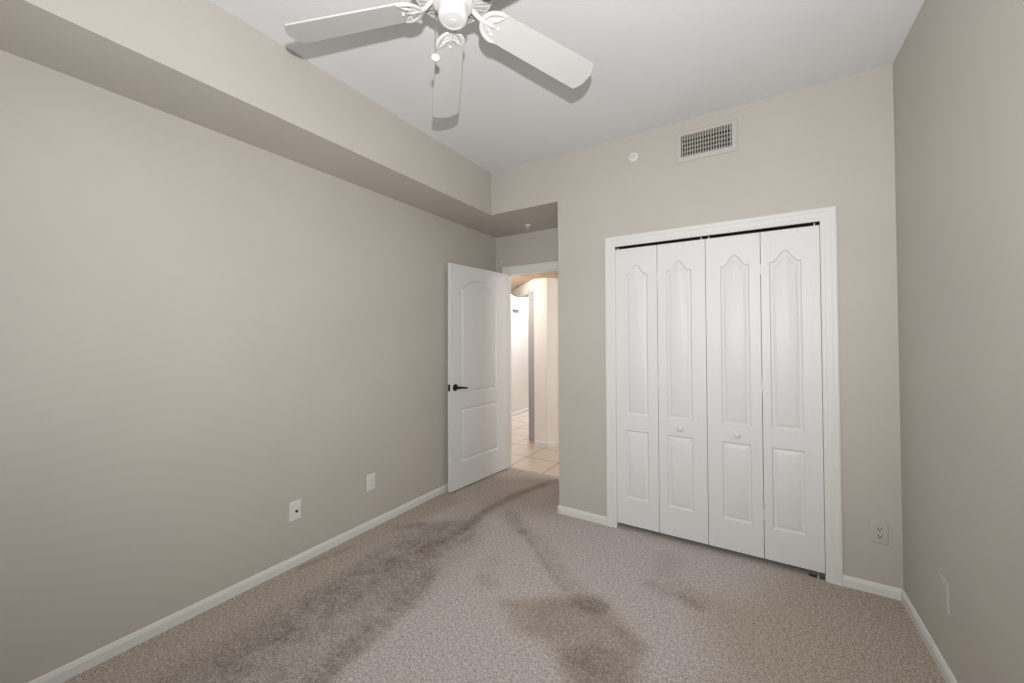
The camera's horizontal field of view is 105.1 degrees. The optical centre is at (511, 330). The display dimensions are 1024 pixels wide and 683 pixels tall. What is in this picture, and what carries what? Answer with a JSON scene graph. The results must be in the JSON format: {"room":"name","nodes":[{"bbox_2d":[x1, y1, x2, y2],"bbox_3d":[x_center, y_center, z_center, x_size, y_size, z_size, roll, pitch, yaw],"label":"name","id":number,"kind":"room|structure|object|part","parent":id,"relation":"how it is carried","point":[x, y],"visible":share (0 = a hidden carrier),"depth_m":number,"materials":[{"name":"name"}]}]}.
{"room":"empty bedroom","nodes":[
{"label":"empty bedroom","id":0,"kind":"room"},
{"bbox_2d":[0,50,495,682],"bbox_3d":[-1.334,0.033,2.497,0.100,2.892,4.431,-1,-1,32],"label":"wall","id":1,"kind":"structure","parent":0,"point":[205,333],"depth_m":1.92,"materials":[{"name":"beige paint"}]},
{"bbox_2d":[28,484,447,682],"bbox_3d":[-1.282,1.399,2.443,0.013,0.058,4.231,-1,-1,32],"label":"baseboard","id":2,"kind":"structure","parent":1,"relation":"attached to","point":[63,673],"depth_m":2.00,"materials":[{"name":"white"}]},
{"bbox_2d":[289,499,300,522],"bbox_3d":[-1.316,1.095,2.392,0.016,0.117,0.071,-1,-1,32],"label":"cable jack","id":3,"kind":"object","parent":1,"relation":"attached to","point":[295,506],"visible":1,"depth_m":2.39,"materials":[{"name":"white plastic"}]},
{"bbox_2d":[367,473,374,491],"bbox_3d":[-1.026,1.103,2.864,0.009,0.117,0.071,-1,-1,32],"label":"wall outlet","id":4,"kind":"object","parent":1,"relation":"attached to","point":[371,477],"visible":1,"depth_m":2.86,"materials":[{"name":"white plastic"}]},
{"bbox_2d":[0,0,557,237],"bbox_3d":[-0.845,-1.235,2.211,1.064,0.370,4.231,-1,-1,32],"label":"soffit","id":5,"kind":"structure","parent":0,"point":[197,62],"depth_m":1.93,"materials":[{"name":"beige paint"}]},
{"bbox_2d":[62,468,945,682],"bbox_3d":[0.008,1.410,1.650,3.040,0.001,4.250,-1,-1,32],"label":"floor","id":6,"kind":"structure","parent":0,"point":[484,580],"depth_m":1.94,"materials":[{"name":"carpet"}]},
{"bbox_2d":[809,572,825,580],"bbox_3d":[1.754,1.397,2.256,0.074,0.035,0.034,-1,-1,32],"label":"pivot bracket","id":7,"kind":"object","parent":6,"relation":"on","point":[817,576],"visible":1,"depth_m":2.25,"materials":[{"name":"silver metal"}]},
{"bbox_2d":[511,279,533,296],"bbox_3d":[0.157,-0.812,6.005,0.140,0.605,1.750,0,-1,-13],"label":"wall","id":8,"kind":"structure","parent":0,"point":[522,290],"depth_m":5.66,"materials":[{"name":"paint"}]},
{"bbox_2d":[528,290,534,440],"bbox_3d":[0.375,0.461,5.404,0.161,2.034,0.315,-1,-1,32],"label":"wall","id":9,"kind":"structure","parent":0,"point":[530,294],"depth_m":5.29,"materials":[{"name":"grey paint"}]},
{"bbox_2d":[509,411,558,477],"bbox_3d":[0.862,1.520,6.272,4.800,0.056,4.500,-1,-1,32],"label":"floor","id":10,"kind":"structure","parent":0,"point":[526,456],"depth_m":4.70,"materials":[{"name":"beige tile"}]},
{"bbox_2d":[511,277,557,412],"bbox_3d":[0.392,0.141,7.705,0.120,2.754,2.600,-1,-1,32],"label":"wall","id":11,"kind":"structure","parent":0,"point":[519,318],"depth_m":7.18,"materials":[{"name":"paint"}]},
{"bbox_2d":[511,408,528,416],"bbox_3d":[0.426,1.487,7.604,0.013,0.058,2.500,-1,-1,32],"label":"baseboard","id":12,"kind":"structure","parent":11,"relation":"attached to","point":[526,409],"depth_m":7.16,"materials":[{"name":"white wood"}]},
{"bbox_2d":[511,271,557,289],"bbox_3d":[0.284,-0.706,5.394,4.800,0.060,2.179,-1,-1,32],"label":"ceiling","id":13,"kind":"structure","parent":0,"point":[517,280],"depth_m":5.01,"materials":[{"name":"paint"}]},
{"bbox_2d":[534,278,558,441],"bbox_3d":[0.920,0.396,5.218,0.960,2.154,0.855,-1,-1,32],"label":"wall","id":14,"kind":"structure","parent":0,"point":[546,362],"depth_m":5.04,"materials":[{"name":"paint"}]},
{"bbox_2d":[534,440,546,446],"bbox_3d":[0.368,1.443,5.038,0.189,0.058,0.013,-1,-1,33],"label":"baseboard","id":15,"kind":"structure","parent":14,"relation":"attached to","point":[536,442],"depth_m":5.03,"materials":[{"name":"white"}]},
{"bbox_2d":[547,441,558,446],"bbox_3d":[0.577,1.442,5.014,0.256,0.058,0.013,0,-1,-13],"label":"baseboard","id":16,"kind":"structure","parent":14,"relation":"attached to","point":[549,444],"depth_m":5.00,"materials":[{"name":"white"}]},
{"bbox_2d":[210,0,923,173],"bbox_3d":[-0.007,-1.482,1.692,3.240,0.100,4.431,-1,-1,32],"label":"ceiling","id":17,"kind":"structure","parent":0,"point":[657,63],"depth_m":2.06,"materials":[{"name":"paint"}]},
{"bbox_2d":[284,0,592,117],"bbox_3d":[-0.209,-1.204,1.378,1.195,0.464,1.189,-1,-1,32],"label":"ceiling fan","id":18,"kind":"object","parent":17,"relation":"hanging from","point":[534,48],"visible":1,"depth_m":1.52,"materials":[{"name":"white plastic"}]},
{"bbox_3d":[-0.588,-1.140,1.451,0.503,0.006,0.138,-7,13,6],"label":"blade","id":19,"kind":"part","parent":18,"relation":"part of","materials":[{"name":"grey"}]},
{"bbox_3d":[-0.275,-0.982,1.410,0.032,0.026,0.032,-1,-1,32],"label":"pull knob","id":20,"kind":"part","parent":18,"relation":"part of","materials":[{"name":"white plastic"}]},
{"bbox_3d":[-0.270,-1.074,1.412,0.014,0.165,0.006,0,-1,0],"label":"pull chain","id":21,"kind":"part","parent":18,"relation":"part of","materials":[{"name":"silver metal"}]},
{"bbox_3d":[-0.292,-1.135,1.782,0.138,0.006,0.503,-15,-4,-14],"label":"blade","id":22,"kind":"part","parent":18,"relation":"part of","materials":[{"name":"white wood"}]},
{"bbox_3d":[0.114,-1.139,1.603,0.503,0.006,0.138,7,-20,-30],"label":"blade","id":23,"kind":"part","parent":18,"relation":"part of","materials":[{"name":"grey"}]},
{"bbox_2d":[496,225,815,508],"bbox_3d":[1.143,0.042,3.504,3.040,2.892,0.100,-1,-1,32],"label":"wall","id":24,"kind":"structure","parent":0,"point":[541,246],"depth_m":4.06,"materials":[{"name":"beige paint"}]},
{"bbox_2d":[448,263,507,491],"bbox_3d":[-0.312,0.415,3.835,0.157,2.044,0.842,-1,-1,37],"label":"door","id":25,"kind":"structure","parent":24,"relation":"in","point":[477,298],"depth_m":3.77,"materials":[{"name":"white wood"}]},
{"bbox_3d":[-0.460,0.510,3.561,0.061,0.062,0.155,-1,-1,37],"label":"handle","id":26,"kind":"part","parent":25,"relation":"part of","materials":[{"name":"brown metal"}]},
{"bbox_2d":[502,261,557,468],"bbox_3d":[0.338,0.382,3.990,0.975,2.144,0.122,-1,-1,32],"label":"door frame","id":27,"kind":"structure","parent":24,"relation":"attached to","point":[553,264],"depth_m":4.17,"materials":[{"name":"white wood"}]},
{"bbox_2d":[557,64,902,588],"bbox_3d":[1.388,0.031,2.892,1.977,2.892,0.681,-1,-1,32],"label":"wall","id":28,"kind":"structure","parent":0,"point":[831,143],"depth_m":2.33,"materials":[{"name":"beige paint"}]},
{"bbox_2d":[557,505,606,524],"bbox_3d":[0.530,1.403,2.996,0.402,0.058,0.013,-1,-1,32],"label":"baseboard","id":29,"kind":"structure","parent":28,"relation":"attached to","point":[596,518],"depth_m":2.98,"materials":[{"name":"white"}]},
{"bbox_2d":[629,152,637,161],"bbox_3d":[0.865,-1.254,2.813,0.066,0.066,0.038,-1,-1,32],"label":"sprinkler","id":30,"kind":"object","parent":28,"relation":"attached to","point":[633,156],"visible":1,"depth_m":2.82,"materials":[{"name":"white plastic"}]},
{"bbox_2d":[615,237,708,543],"bbox_3d":[1.015,0.384,2.720,0.600,2.010,0.064,-1,-1,32],"label":"door","id":31,"kind":"structure","parent":28,"relation":"in","point":[662,427],"depth_m":2.71,"materials":[{"name":"white wood"}]},
{"bbox_2d":[676,118,737,163],"bbox_3d":[1.297,-1.243,2.618,0.367,0.204,0.108,-1,-1,32],"label":"air vent","id":32,"kind":"object","parent":28,"relation":"in","point":[725,140],"visible":0.96,"depth_m":2.59,"materials":[{"name":"white metal"}]},
{"bbox_2d":[615,222,819,248],"bbox_3d":[1.276,-0.623,2.596,1.199,0.006,0.028,-1,-1,32],"label":"track","id":33,"kind":"object","parent":28,"relation":"attached to","point":[812,222],"visible":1,"depth_m":2.53,"materials":[{"name":"black metal"}]},
{"bbox_2d":[605,205,842,585],"bbox_3d":[1.291,0.362,2.593,1.341,2.120,0.120,-1,-1,32],"label":"door frame","id":34,"kind":"structure","parent":28,"relation":"attached to","point":[827,216],"depth_m":2.24,"materials":[{"name":"white wood"}]},
{"bbox_2d":[705,223,824,572],"bbox_3d":[1.524,0.377,2.403,0.593,2.010,0.064,-1,-1,32],"label":"door","id":35,"kind":"structure","parent":28,"relation":"in","point":[787,307],"depth_m":2.39,"materials":[{"name":"white wood"}]},
{"bbox_3d":[1.408,0.650,2.453,0.035,0.035,0.034,-1,-1,32],"label":"knob","id":36,"kind":"part","parent":35,"relation":"part of","materials":[{"name":"white plastic"}]},
{"bbox_2d":[843,575,903,600],"bbox_3d":[1.940,1.383,2.118,0.254,0.058,0.013,-1,-1,32],"label":"baseboard","id":37,"kind":"structure","parent":28,"relation":"attached to","point":[888,591],"depth_m":2.11,"materials":[{"name":"white wood"}]},
{"bbox_2d":[870,520,888,544],"bbox_3d":[1.971,1.082,2.105,0.071,0.117,0.009,-1,-1,32],"label":"wall outlet","id":38,"kind":"object","parent":28,"relation":"attached to","point":[879,530],"visible":1,"depth_m":2.10,"materials":[{"name":"grey paint"}]},
{"bbox_2d":[875,534,883,539],"bbox_3d":[1.970,1.101,2.103,0.034,0.027,0.004,-1,-1,32],"label":"receptacle","id":39,"kind":"object","parent":38,"relation":"attached to","point":[877,536],"depth_m":2.10,"materials":[{"name":"beige plastic"}]},
{"bbox_2d":[875,526,883,531],"bbox_3d":[1.970,1.062,2.104,0.034,0.027,0.004,-1,-1,32],"label":"receptacle","id":40,"kind":"object","parent":38,"relation":"attached to","point":[877,528],"depth_m":2.10,"materials":[{"name":"beige plastic"}]},
{"bbox_2d":[893,0,1023,682],"bbox_3d":[1.331,-0.005,0.836,0.100,2.892,4.431,-1,-1,32],"label":"wall","id":41,"kind":"structure","parent":0,"point":[958,70],"depth_m":1.41,"materials":[{"name":"beige paint"}]},
{"bbox_2d":[901,590,957,682],"bbox_3d":[1.107,1.359,0.553,0.013,0.058,3.550,-1,-1,32],"label":"baseboard","id":42,"kind":"structure","parent":41,"relation":"attached to","point":[944,669],"depth_m":1.73,"materials":[{"name":"white wood"}]},
{"bbox_2d":[940,575,949,614],"bbox_3d":[1.753,1.067,1.591,0.008,0.120,0.071,-1,-1,32],"label":"blank plate","id":43,"kind":"object","parent":41,"relation":"attached to","point":[944,586],"visible":1,"depth_m":1.58,"materials":[{"name":"beige paint"}]}
]}

